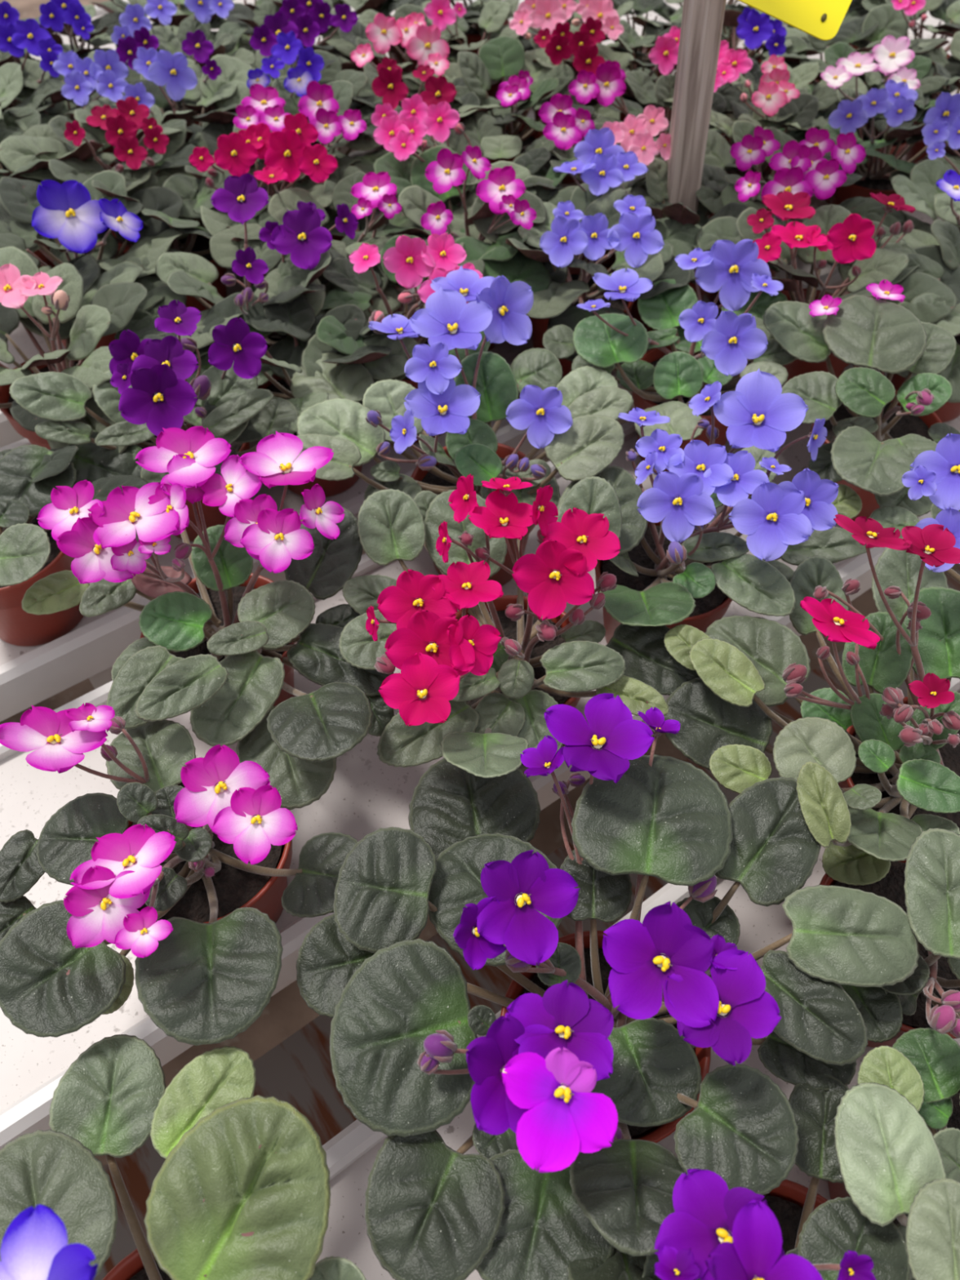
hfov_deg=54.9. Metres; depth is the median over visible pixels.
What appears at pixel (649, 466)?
flower
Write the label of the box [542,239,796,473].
potted african violet
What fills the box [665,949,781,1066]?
flower
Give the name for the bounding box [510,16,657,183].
potted african violet
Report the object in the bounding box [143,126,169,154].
flower
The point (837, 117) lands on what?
flower
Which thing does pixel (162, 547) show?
flower
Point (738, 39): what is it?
pot
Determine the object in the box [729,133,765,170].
flower
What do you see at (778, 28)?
flower
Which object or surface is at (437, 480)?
pot
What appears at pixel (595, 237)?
flower
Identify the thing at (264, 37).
flower
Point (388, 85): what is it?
flower
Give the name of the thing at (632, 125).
flower
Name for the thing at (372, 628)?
flower
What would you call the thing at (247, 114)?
flower
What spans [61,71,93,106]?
flower
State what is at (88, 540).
flower
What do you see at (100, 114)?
flower
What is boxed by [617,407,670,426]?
flower
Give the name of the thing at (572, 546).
flower
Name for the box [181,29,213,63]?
flower
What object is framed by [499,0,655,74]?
potted african violet
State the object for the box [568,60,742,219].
potted african violet
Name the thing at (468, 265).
flower
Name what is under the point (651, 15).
bench
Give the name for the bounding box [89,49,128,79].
flower
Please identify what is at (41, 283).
flower
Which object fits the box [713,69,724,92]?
flower
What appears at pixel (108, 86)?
flower
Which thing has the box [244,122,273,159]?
flower
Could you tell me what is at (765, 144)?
flower
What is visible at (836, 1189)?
leaf
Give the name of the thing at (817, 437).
flower
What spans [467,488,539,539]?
flower
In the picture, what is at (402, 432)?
flower
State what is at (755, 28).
flower
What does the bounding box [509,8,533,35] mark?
flower
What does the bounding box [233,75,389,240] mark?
potted african violet
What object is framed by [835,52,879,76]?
flower
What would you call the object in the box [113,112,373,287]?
potted african violet
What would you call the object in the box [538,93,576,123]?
flower
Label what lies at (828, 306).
flower
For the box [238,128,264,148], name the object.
flower
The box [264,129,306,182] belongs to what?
flower
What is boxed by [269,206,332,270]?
flower
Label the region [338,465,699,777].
potted african violet
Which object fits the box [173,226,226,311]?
pot
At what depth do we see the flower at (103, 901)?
0.36 m
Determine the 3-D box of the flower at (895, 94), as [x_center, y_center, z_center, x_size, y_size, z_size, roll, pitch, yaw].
[0.364,-0.474,0.807,0.034,0.008,0.033,4,72,-2]
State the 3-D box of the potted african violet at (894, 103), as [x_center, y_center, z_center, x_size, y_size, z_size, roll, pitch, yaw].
[0.390,-0.466,0.893,0.190,0.166,0.199,0,52,0]
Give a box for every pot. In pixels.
[0,161,13,173]
[0,348,94,449]
[0,515,83,646]
[32,239,50,261]
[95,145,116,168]
[102,1243,171,1279]
[111,230,130,253]
[125,782,292,923]
[140,573,297,706]
[170,101,206,125]
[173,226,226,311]
[257,373,362,497]
[265,333,287,349]
[278,163,354,240]
[320,42,382,71]
[320,280,404,312]
[390,52,417,71]
[410,443,535,586]
[463,19,510,54]
[485,120,544,164]
[500,930,711,1142]
[528,262,634,380]
[576,248,615,271]
[594,520,732,644]
[630,281,706,332]
[631,345,746,473]
[728,26,740,47]
[734,162,777,177]
[751,288,849,386]
[761,1178,827,1253]
[809,389,942,521]
[825,135,911,204]
[827,41,871,49]
[829,155,904,204]
[838,697,959,830]
[890,335,959,422]
[904,121,946,163]
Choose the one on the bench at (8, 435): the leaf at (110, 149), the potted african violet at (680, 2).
the potted african violet at (680, 2)
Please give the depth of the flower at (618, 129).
0.76 m
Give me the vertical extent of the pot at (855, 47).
0.074 m
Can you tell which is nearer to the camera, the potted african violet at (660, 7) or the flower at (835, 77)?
the flower at (835, 77)
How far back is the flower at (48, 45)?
0.87 m
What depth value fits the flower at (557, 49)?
0.88 m
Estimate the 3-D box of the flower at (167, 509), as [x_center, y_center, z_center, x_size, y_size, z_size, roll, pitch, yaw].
[-0.164,-0.067,0.490,0.032,0.010,0.035,46,106,18]
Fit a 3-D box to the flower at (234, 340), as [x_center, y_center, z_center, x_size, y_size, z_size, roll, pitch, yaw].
[-0.153,-0.182,0.582,0.038,0.037,0.009,-26,22,-12]
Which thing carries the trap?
attached to the wooden post
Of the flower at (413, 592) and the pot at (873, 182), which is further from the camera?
the pot at (873, 182)
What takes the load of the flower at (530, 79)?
on the potted african violet at (500, 57)
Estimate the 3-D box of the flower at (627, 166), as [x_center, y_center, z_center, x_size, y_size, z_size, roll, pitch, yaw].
[0.116,-0.371,0.728,0.032,0.010,0.029,5,77,-4]
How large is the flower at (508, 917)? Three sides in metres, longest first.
0.045 x 0.043 x 0.010 m
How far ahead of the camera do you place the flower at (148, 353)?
0.57 m
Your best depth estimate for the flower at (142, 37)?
0.88 m
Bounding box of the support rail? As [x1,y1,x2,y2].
[93,567,959,1279]
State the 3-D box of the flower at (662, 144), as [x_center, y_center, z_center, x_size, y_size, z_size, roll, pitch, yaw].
[0.150,-0.402,0.755,0.022,0.021,0.007,-6,15,-27]
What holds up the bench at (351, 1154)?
on the floor
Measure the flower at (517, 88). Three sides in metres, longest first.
0.030 x 0.028 x 0.007 m
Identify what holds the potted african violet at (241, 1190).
on the bench at (351, 1154)
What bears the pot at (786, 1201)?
on the potted african violet at (791, 1231)
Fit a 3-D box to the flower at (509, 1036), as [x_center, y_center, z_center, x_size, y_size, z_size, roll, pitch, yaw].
[0.012,0.153,0.324,0.044,0.013,0.040,-35,87,-33]
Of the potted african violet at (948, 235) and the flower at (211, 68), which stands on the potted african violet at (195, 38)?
the flower at (211, 68)
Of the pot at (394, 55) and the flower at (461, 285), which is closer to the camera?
the flower at (461, 285)
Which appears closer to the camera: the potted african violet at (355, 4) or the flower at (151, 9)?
the flower at (151, 9)
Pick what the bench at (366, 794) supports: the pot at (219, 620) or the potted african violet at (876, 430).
the potted african violet at (876, 430)
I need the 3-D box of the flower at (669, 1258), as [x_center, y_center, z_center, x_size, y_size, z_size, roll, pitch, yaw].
[0.061,0.197,0.288,0.014,0.007,0.015,-7,22,-11]
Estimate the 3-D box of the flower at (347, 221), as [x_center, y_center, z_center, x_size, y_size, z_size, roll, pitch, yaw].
[-0.099,-0.306,0.677,0.007,0.025,0.028,-1,26,34]
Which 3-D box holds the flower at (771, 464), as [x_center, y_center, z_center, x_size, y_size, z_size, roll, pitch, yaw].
[0.165,-0.097,0.520,0.020,0.006,0.018,6,46,-16]
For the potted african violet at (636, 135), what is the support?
on the bench at (29, 675)
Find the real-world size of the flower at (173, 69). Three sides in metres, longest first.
0.043 x 0.039 x 0.010 m
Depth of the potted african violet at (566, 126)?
0.77 m
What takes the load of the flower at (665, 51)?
on the potted african violet at (731, 62)
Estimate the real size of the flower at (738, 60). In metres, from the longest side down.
0.032 x 0.029 x 0.008 m
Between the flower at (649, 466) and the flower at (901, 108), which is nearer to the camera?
the flower at (649, 466)
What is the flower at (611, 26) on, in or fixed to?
on the potted african violet at (534, 15)
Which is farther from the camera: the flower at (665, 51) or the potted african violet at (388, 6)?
the potted african violet at (388, 6)
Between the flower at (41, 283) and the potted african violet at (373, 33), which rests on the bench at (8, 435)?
the potted african violet at (373, 33)
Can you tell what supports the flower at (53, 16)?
on the potted african violet at (68, 18)
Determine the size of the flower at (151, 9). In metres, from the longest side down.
0.033 x 0.030 x 0.007 m
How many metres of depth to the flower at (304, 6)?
0.94 m
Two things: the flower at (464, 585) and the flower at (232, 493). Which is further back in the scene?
the flower at (232, 493)
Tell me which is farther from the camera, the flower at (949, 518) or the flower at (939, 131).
the flower at (939, 131)
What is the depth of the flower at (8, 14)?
0.92 m
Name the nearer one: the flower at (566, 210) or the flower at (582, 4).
the flower at (566, 210)
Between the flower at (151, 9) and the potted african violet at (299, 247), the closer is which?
the potted african violet at (299, 247)
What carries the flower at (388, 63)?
on the potted african violet at (385, 81)
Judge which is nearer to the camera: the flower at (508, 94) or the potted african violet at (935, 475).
the potted african violet at (935, 475)
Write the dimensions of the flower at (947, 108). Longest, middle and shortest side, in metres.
0.037 x 0.036 x 0.009 m
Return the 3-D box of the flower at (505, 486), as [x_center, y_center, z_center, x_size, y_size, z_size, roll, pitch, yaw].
[0.014,-0.077,0.471,0.027,0.008,0.025,-2,26,-7]
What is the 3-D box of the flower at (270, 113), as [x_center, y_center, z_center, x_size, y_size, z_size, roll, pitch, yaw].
[-0.172,-0.438,0.781,0.031,0.009,0.029,-12,81,-15]
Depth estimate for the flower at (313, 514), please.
0.49 m
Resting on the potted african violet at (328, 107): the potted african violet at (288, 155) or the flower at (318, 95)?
the flower at (318, 95)
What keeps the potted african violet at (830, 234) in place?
on the bench at (366, 794)
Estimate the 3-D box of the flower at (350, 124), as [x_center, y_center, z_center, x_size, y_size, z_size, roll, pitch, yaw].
[-0.108,-0.433,0.778,0.028,0.008,0.026,8,97,-1]
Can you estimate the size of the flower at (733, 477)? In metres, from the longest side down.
0.037 x 0.033 x 0.012 m
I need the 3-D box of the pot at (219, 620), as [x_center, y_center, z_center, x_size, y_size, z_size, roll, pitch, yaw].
[-0.154,0.016,0.576,0.093,0.074,0.093,0,52,0]
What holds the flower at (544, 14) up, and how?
on the potted african violet at (534, 15)
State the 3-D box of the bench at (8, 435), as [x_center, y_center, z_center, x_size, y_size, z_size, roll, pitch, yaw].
[0.145,-0.395,1.382,4.200,0.709,0.240,-30,58,-21]
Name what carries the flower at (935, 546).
on the potted african violet at (873, 772)
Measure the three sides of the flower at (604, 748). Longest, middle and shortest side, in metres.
0.049 x 0.044 x 0.014 m
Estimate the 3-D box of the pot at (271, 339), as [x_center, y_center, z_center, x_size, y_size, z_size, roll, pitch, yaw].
[-0.178,-0.225,0.763,0.093,0.074,0.093,0,52,0]
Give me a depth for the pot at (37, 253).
0.85 m
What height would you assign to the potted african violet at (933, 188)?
0.164 m
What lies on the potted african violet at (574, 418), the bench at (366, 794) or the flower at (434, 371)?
the flower at (434, 371)
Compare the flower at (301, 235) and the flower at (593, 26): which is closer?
the flower at (301, 235)
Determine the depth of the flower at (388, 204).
0.69 m
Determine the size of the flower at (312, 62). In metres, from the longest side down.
0.031 x 0.030 x 0.010 m
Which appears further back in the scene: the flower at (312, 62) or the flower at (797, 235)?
the flower at (312, 62)
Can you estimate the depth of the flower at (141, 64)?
0.85 m
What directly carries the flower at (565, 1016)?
on the potted african violet at (597, 1051)
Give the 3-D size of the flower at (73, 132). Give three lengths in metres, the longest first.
0.020 x 0.020 x 0.006 m
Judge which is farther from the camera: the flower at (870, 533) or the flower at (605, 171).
the flower at (605, 171)
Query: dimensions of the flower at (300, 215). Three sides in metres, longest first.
0.026 x 0.023 x 0.006 m
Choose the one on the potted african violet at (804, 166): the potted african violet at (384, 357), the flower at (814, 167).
the flower at (814, 167)
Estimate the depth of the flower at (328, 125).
0.78 m
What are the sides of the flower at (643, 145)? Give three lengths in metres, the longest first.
0.027 x 0.026 x 0.007 m
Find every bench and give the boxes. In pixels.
[0,10,956,448]
[0,88,959,721]
[0,297,959,1149]
[29,0,504,60]
[115,0,746,182]
[315,677,959,1279]
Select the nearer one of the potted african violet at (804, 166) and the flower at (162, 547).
the flower at (162, 547)
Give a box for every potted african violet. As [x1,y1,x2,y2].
[0,0,115,113]
[0,49,128,168]
[0,51,34,60]
[0,62,76,173]
[0,96,208,253]
[0,124,118,261]
[0,169,182,350]
[0,245,175,454]
[0,431,148,646]
[0,702,358,1045]
[0,1034,366,1279]
[8,299,298,541]
[21,426,394,809]
[32,0,128,116]
[49,150,256,311]
[64,46,310,226]
[84,0,234,68]
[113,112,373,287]
[115,13,255,125]
[115,173,401,378]
[152,0,273,50]
[157,268,419,497]
[180,30,375,194]
[211,0,360,70]
[231,165,465,312]
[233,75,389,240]
[271,0,429,71]
[289,265,633,586]
[296,693,929,1279]
[301,231,551,443]
[321,4,478,105]
[334,56,511,157]
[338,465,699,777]
[341,145,568,350]
[342,0,513,71]
[371,93,577,249]
[389,0,534,129]
[408,0,510,54]
[408,35,595,164]
[454,182,702,380]
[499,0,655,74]
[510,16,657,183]
[513,122,708,271]
[538,93,767,332]
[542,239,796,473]
[567,0,728,77]
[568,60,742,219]
[576,19,752,133]
[594,368,871,644]
[600,88,866,215]
[642,1073,911,1279]
[645,3,826,136]
[657,120,906,306]
[663,54,867,161]
[663,514,959,885]
[665,0,740,47]
[689,189,959,386]
[747,4,949,91]
[763,279,959,521]
[779,79,959,204]
[803,35,959,204]
[818,827,959,1047]
[827,9,927,49]
[828,1027,959,1279]
[837,212,959,422]
[848,0,959,98]
[866,31,959,163]
[868,433,959,583]
[888,159,959,248]
[921,92,959,227]
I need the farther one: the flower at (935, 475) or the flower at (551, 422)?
the flower at (551, 422)
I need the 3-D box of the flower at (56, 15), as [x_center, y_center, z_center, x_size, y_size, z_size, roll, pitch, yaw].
[-0.422,-0.642,0.939,0.034,0.033,0.010,-26,21,-10]
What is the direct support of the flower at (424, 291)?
on the potted african violet at (406, 260)
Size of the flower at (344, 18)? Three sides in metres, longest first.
0.028 x 0.025 x 0.007 m
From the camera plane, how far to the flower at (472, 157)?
0.73 m
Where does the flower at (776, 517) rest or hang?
on the potted african violet at (683, 570)
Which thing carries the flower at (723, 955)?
on the potted african violet at (597, 1051)
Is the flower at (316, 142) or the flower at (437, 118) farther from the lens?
the flower at (316, 142)
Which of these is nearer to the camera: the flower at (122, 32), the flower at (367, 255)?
the flower at (367, 255)
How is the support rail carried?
attached to the bench at (366, 794)
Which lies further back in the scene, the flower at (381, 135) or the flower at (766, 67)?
the flower at (766, 67)
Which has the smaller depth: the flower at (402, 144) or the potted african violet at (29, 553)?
the potted african violet at (29, 553)
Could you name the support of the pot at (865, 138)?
on the potted african violet at (891, 55)
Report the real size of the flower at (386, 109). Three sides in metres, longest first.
0.024 x 0.022 x 0.006 m
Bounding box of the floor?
[0,0,959,1166]
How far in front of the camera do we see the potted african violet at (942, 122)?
0.77 m
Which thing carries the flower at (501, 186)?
on the potted african violet at (501, 183)
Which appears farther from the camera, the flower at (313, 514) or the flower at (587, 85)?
the flower at (587, 85)
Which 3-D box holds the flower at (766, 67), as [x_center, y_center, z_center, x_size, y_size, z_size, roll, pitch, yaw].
[0.269,-0.521,0.844,0.024,0.022,0.006,24,23,18]
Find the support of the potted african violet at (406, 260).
on the bench at (29, 675)
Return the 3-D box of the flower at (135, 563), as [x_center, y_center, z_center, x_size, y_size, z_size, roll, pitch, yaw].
[-0.182,-0.044,0.481,0.023,0.005,0.021,-35,99,-17]
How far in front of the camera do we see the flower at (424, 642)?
0.44 m
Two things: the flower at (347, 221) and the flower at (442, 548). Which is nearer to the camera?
the flower at (442, 548)
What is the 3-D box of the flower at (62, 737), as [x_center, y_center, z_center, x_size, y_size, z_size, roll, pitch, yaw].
[-0.189,0.046,0.405,0.046,0.014,0.041,5,37,-24]
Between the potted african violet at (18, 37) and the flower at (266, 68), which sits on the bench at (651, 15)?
the potted african violet at (18, 37)
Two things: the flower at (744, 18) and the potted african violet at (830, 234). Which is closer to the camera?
the potted african violet at (830, 234)
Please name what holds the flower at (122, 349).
on the potted african violet at (148, 391)
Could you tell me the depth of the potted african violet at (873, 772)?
0.46 m
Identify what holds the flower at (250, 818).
on the potted african violet at (173, 871)
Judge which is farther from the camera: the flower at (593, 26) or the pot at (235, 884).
the flower at (593, 26)
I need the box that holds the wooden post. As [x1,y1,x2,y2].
[662,0,726,217]
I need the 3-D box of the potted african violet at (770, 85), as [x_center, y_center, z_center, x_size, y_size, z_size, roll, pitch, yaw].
[0.295,-0.507,0.924,0.201,0.167,0.193,-26,56,-19]
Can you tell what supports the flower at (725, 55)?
on the potted african violet at (731, 62)
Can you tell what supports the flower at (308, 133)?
on the potted african violet at (288, 155)
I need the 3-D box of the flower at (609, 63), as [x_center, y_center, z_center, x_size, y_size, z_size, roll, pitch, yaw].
[0.120,-0.512,0.839,0.026,0.023,0.005,-1,19,2]
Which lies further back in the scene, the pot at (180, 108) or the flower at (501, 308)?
the pot at (180, 108)
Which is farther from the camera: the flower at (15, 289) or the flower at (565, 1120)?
the flower at (15, 289)
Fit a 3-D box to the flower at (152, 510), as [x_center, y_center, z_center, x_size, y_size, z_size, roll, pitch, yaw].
[-0.181,-0.064,0.487,0.044,0.016,0.043,-17,54,-13]
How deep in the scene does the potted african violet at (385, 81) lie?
0.84 m
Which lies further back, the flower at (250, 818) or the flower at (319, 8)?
the flower at (319, 8)
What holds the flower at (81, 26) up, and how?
on the potted african violet at (68, 18)
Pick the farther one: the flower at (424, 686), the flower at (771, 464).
the flower at (771, 464)
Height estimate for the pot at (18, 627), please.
0.074 m
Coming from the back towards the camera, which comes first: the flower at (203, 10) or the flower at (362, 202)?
the flower at (203, 10)
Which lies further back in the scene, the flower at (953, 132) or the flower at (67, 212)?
the flower at (953, 132)
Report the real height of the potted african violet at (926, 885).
0.144 m
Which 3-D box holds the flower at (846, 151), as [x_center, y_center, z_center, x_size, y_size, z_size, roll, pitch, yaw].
[0.294,-0.390,0.742,0.034,0.032,0.008,-15,10,-17]
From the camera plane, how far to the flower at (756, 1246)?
0.28 m
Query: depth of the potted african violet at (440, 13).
1.00 m
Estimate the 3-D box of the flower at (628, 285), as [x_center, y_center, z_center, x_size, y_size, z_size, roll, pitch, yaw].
[0.097,-0.236,0.621,0.035,0.012,0.035,-20,55,-15]
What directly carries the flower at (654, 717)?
on the potted african violet at (597, 1051)
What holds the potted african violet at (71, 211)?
on the bench at (8, 435)
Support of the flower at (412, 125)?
on the potted african violet at (402, 135)
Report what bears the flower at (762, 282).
on the potted african violet at (691, 349)
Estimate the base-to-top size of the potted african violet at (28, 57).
0.138 m
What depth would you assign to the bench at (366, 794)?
0.56 m
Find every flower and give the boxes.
[0,0,19,26]
[0,22,24,57]
[0,262,37,308]
[0,704,107,773]
[0,1204,97,1279]
[11,17,52,57]
[19,271,62,296]
[31,179,108,253]
[36,480,105,540]
[37,38,62,56]
[39,0,65,32]
[40,51,59,77]
[50,0,81,24]
[53,50,79,76]
[56,516,135,583]
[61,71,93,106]
[62,2,91,29]
[63,120,85,146]
[63,865,150,948]
[65,702,115,732]
[70,823,176,898]
[71,57,103,90]
[73,18,93,39]
[85,104,120,130]
[87,482,179,549]
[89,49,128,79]
[96,69,128,102]
[98,198,142,242]
[105,115,137,146]
[108,329,151,374]
[110,363,132,394]
[110,537,152,573]
[111,25,133,44]
[113,135,147,170]
[114,906,173,957]
[115,35,140,70]
[115,96,150,128]
[118,363,198,435]
[119,4,151,32]
[121,82,155,115]
[130,335,199,380]
[132,46,157,81]
[133,26,159,50]
[135,426,231,488]
[137,535,170,554]
[139,117,163,133]
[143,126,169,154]
[144,0,177,25]
[147,49,197,101]
[147,482,189,535]
[154,299,201,337]
[160,453,214,504]
[173,744,270,829]
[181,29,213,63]
[184,0,215,23]
[188,146,214,172]
[200,453,262,517]
[201,58,222,79]
[208,0,234,18]
[208,316,267,378]
[210,173,269,224]
[211,785,297,864]
[213,132,258,177]
[224,493,279,560]
[231,246,268,284]
[233,104,260,128]
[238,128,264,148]
[239,431,333,488]
[240,83,285,113]
[240,507,314,573]
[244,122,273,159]
[246,68,271,88]
[249,23,277,57]
[253,165,288,184]
[257,104,290,131]
[258,220,284,249]
[261,55,284,78]
[263,11,299,44]
[263,140,320,194]
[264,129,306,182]
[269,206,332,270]
[271,30,303,64]
[279,0,305,23]
[281,112,319,145]
[284,65,315,97]
[293,200,325,221]
[294,14,320,47]
[297,0,324,14]
[297,46,324,82]
[297,80,339,121]
[297,144,337,183]
[299,483,344,539]
[306,0,333,33]
[309,107,342,144]
[329,3,358,32]
[335,203,359,239]
[337,109,367,141]
[348,242,380,273]
[350,43,373,67]
[350,171,397,208]
[351,197,372,219]
[365,13,403,54]
[365,606,379,641]
[368,314,420,340]
[371,66,408,110]
[371,102,399,126]
[373,115,409,153]
[376,56,402,72]
[377,194,401,218]
[377,568,457,629]
[377,652,460,726]
[382,235,435,288]
[384,609,475,675]
[388,130,417,161]
[389,409,417,453]
[396,14,419,48]
[399,93,427,122]
[401,115,427,147]
[404,341,462,394]
[404,377,480,435]
[405,24,449,66]
[409,12,426,25]
[409,286,493,350]
[412,64,435,82]
[417,266,468,304]
[419,75,457,106]
[420,200,453,235]
[421,232,466,271]
[422,101,460,142]
[423,0,456,31]
[424,53,449,75]
[424,147,466,195]
[430,265,494,302]
[431,560,503,610]
[435,520,452,563]
[446,614,501,675]
[448,473,479,523]
[453,1,466,17]
[453,896,506,969]
[454,262,483,278]
[462,145,492,179]
[466,1014,555,1134]
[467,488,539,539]
[475,165,525,214]
[475,275,533,345]
[476,849,580,965]
[480,476,533,494]
[495,84,521,107]
[498,75,530,105]
[498,194,515,216]
[501,1047,617,1173]
[505,979,613,1080]
[506,384,573,448]
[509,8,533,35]
[510,199,537,230]
[511,539,594,620]
[517,0,536,15]
[518,70,533,88]
[520,735,564,777]
[528,484,558,536]
[529,0,567,33]
[533,27,552,48]
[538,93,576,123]
[539,215,588,267]
[542,111,582,150]
[542,507,621,575]
[543,693,654,783]
[544,35,573,65]
[551,22,573,44]
[552,200,584,220]
[553,160,596,177]
[558,0,577,20]
[568,30,595,57]
[568,70,599,104]
[573,44,604,75]
[573,107,595,137]
[573,127,624,164]
[575,0,590,14]
[576,298,610,312]
[578,16,604,44]
[580,152,623,195]
[580,213,620,260]
[581,0,619,24]
[586,63,626,106]
[591,268,653,301]
[600,16,623,40]
[600,121,625,145]
[602,901,719,1027]
[604,60,626,80]
[607,212,664,268]
[613,195,651,216]
[614,151,648,182]
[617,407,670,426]
[619,114,648,151]
[627,132,660,165]
[635,105,668,137]
[635,428,684,474]
[635,450,657,485]
[636,471,716,542]
[637,706,679,737]
[648,35,679,75]
[654,133,671,160]
[654,1168,785,1279]
[654,1244,700,1279]
[663,26,680,45]
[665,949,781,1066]
[666,440,733,496]
[674,247,712,270]
[678,300,718,342]
[688,381,721,416]
[694,239,772,311]
[700,311,768,376]
[703,450,769,506]
[705,1199,822,1279]
[710,933,737,969]
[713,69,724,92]
[713,368,808,452]
[716,48,752,83]
[716,62,735,84]
[717,40,731,62]
[728,480,812,561]
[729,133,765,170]
[734,170,760,202]
[735,10,773,49]
[737,7,756,24]
[746,208,773,234]
[751,81,787,117]
[751,273,783,296]
[752,231,782,262]
[753,125,781,156]
[759,457,791,475]
[760,54,786,73]
[760,67,790,84]
[760,165,813,219]
[761,189,815,220]
[764,33,786,56]
[766,18,786,40]
[768,140,812,172]
[770,221,827,248]
[777,80,799,102]
[777,468,838,533]
[790,146,827,180]
[799,127,835,158]
[800,596,879,649]
[804,158,847,199]
[805,230,834,251]
[806,417,826,460]
[808,294,841,316]
[820,65,852,89]
[826,213,875,263]
[827,98,868,134]
[830,131,866,174]
[833,514,911,550]
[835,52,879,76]
[836,1250,875,1279]
[857,88,890,117]
[866,279,905,302]
[870,191,915,213]
[871,35,915,75]
[882,95,916,127]
[884,79,918,105]
[887,66,920,89]
[890,0,910,9]
[901,0,925,15]
[901,465,936,500]
[901,524,959,567]
[908,672,955,708]
[909,433,959,510]
[914,506,959,572]
[921,117,949,146]
[923,92,959,126]
[926,141,945,159]
[935,169,959,201]
[946,116,959,149]
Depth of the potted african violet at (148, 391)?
0.59 m
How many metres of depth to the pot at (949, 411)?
0.77 m
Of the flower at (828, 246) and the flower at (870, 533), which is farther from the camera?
the flower at (828, 246)
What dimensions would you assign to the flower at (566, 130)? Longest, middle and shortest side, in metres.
0.034 x 0.030 x 0.007 m
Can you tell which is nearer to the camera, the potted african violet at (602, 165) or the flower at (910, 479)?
the flower at (910, 479)
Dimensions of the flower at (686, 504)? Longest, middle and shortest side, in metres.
0.043 x 0.039 x 0.010 m
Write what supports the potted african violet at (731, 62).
on the bench at (8, 435)
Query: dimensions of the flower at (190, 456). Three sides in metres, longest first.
0.043 x 0.042 x 0.016 m
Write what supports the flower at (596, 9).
on the potted african violet at (534, 15)
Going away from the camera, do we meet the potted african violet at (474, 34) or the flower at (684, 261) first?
the flower at (684, 261)
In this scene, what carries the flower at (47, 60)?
on the potted african violet at (18, 37)
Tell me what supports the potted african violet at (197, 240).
on the bench at (8, 435)
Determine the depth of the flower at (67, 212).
0.68 m
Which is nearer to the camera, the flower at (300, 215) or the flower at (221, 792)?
the flower at (221, 792)
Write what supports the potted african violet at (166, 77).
on the bench at (8, 435)
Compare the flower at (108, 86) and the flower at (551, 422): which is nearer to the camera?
the flower at (551, 422)
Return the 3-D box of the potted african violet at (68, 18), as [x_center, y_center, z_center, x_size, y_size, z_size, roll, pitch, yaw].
[-0.445,-0.631,1.020,0.161,0.170,0.194,0,52,0]
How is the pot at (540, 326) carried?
on the potted african violet at (616, 220)
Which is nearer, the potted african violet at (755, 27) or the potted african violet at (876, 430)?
the potted african violet at (876, 430)
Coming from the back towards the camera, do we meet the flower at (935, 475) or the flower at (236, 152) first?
the flower at (236, 152)
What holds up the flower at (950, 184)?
on the potted african violet at (933, 188)
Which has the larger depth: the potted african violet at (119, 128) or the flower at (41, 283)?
the potted african violet at (119, 128)
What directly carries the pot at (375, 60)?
on the potted african violet at (388, 6)
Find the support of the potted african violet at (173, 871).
on the bench at (366, 794)
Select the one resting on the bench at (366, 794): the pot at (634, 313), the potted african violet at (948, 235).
the potted african violet at (948, 235)
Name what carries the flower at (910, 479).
on the potted african violet at (935, 475)
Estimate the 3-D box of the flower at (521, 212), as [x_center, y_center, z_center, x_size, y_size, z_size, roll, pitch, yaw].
[0.032,-0.316,0.689,0.024,0.023,0.008,-25,15,-24]
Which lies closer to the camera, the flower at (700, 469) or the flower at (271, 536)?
the flower at (271, 536)
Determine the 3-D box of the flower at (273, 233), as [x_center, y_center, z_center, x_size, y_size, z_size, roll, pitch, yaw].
[-0.150,-0.293,0.668,0.021,0.019,0.006,13,30,11]
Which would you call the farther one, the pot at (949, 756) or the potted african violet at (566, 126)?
the potted african violet at (566, 126)
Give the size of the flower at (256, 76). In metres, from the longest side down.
0.022 x 0.020 x 0.006 m
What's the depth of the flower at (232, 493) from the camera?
0.49 m
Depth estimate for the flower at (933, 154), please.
0.75 m
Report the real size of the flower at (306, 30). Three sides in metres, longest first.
0.030 x 0.028 x 0.008 m
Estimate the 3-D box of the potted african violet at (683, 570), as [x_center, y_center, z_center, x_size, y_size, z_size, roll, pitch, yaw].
[0.151,-0.072,0.580,0.170,0.175,0.219,0,52,0]
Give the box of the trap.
[737,0,852,40]
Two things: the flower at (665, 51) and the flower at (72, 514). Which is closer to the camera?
the flower at (72, 514)

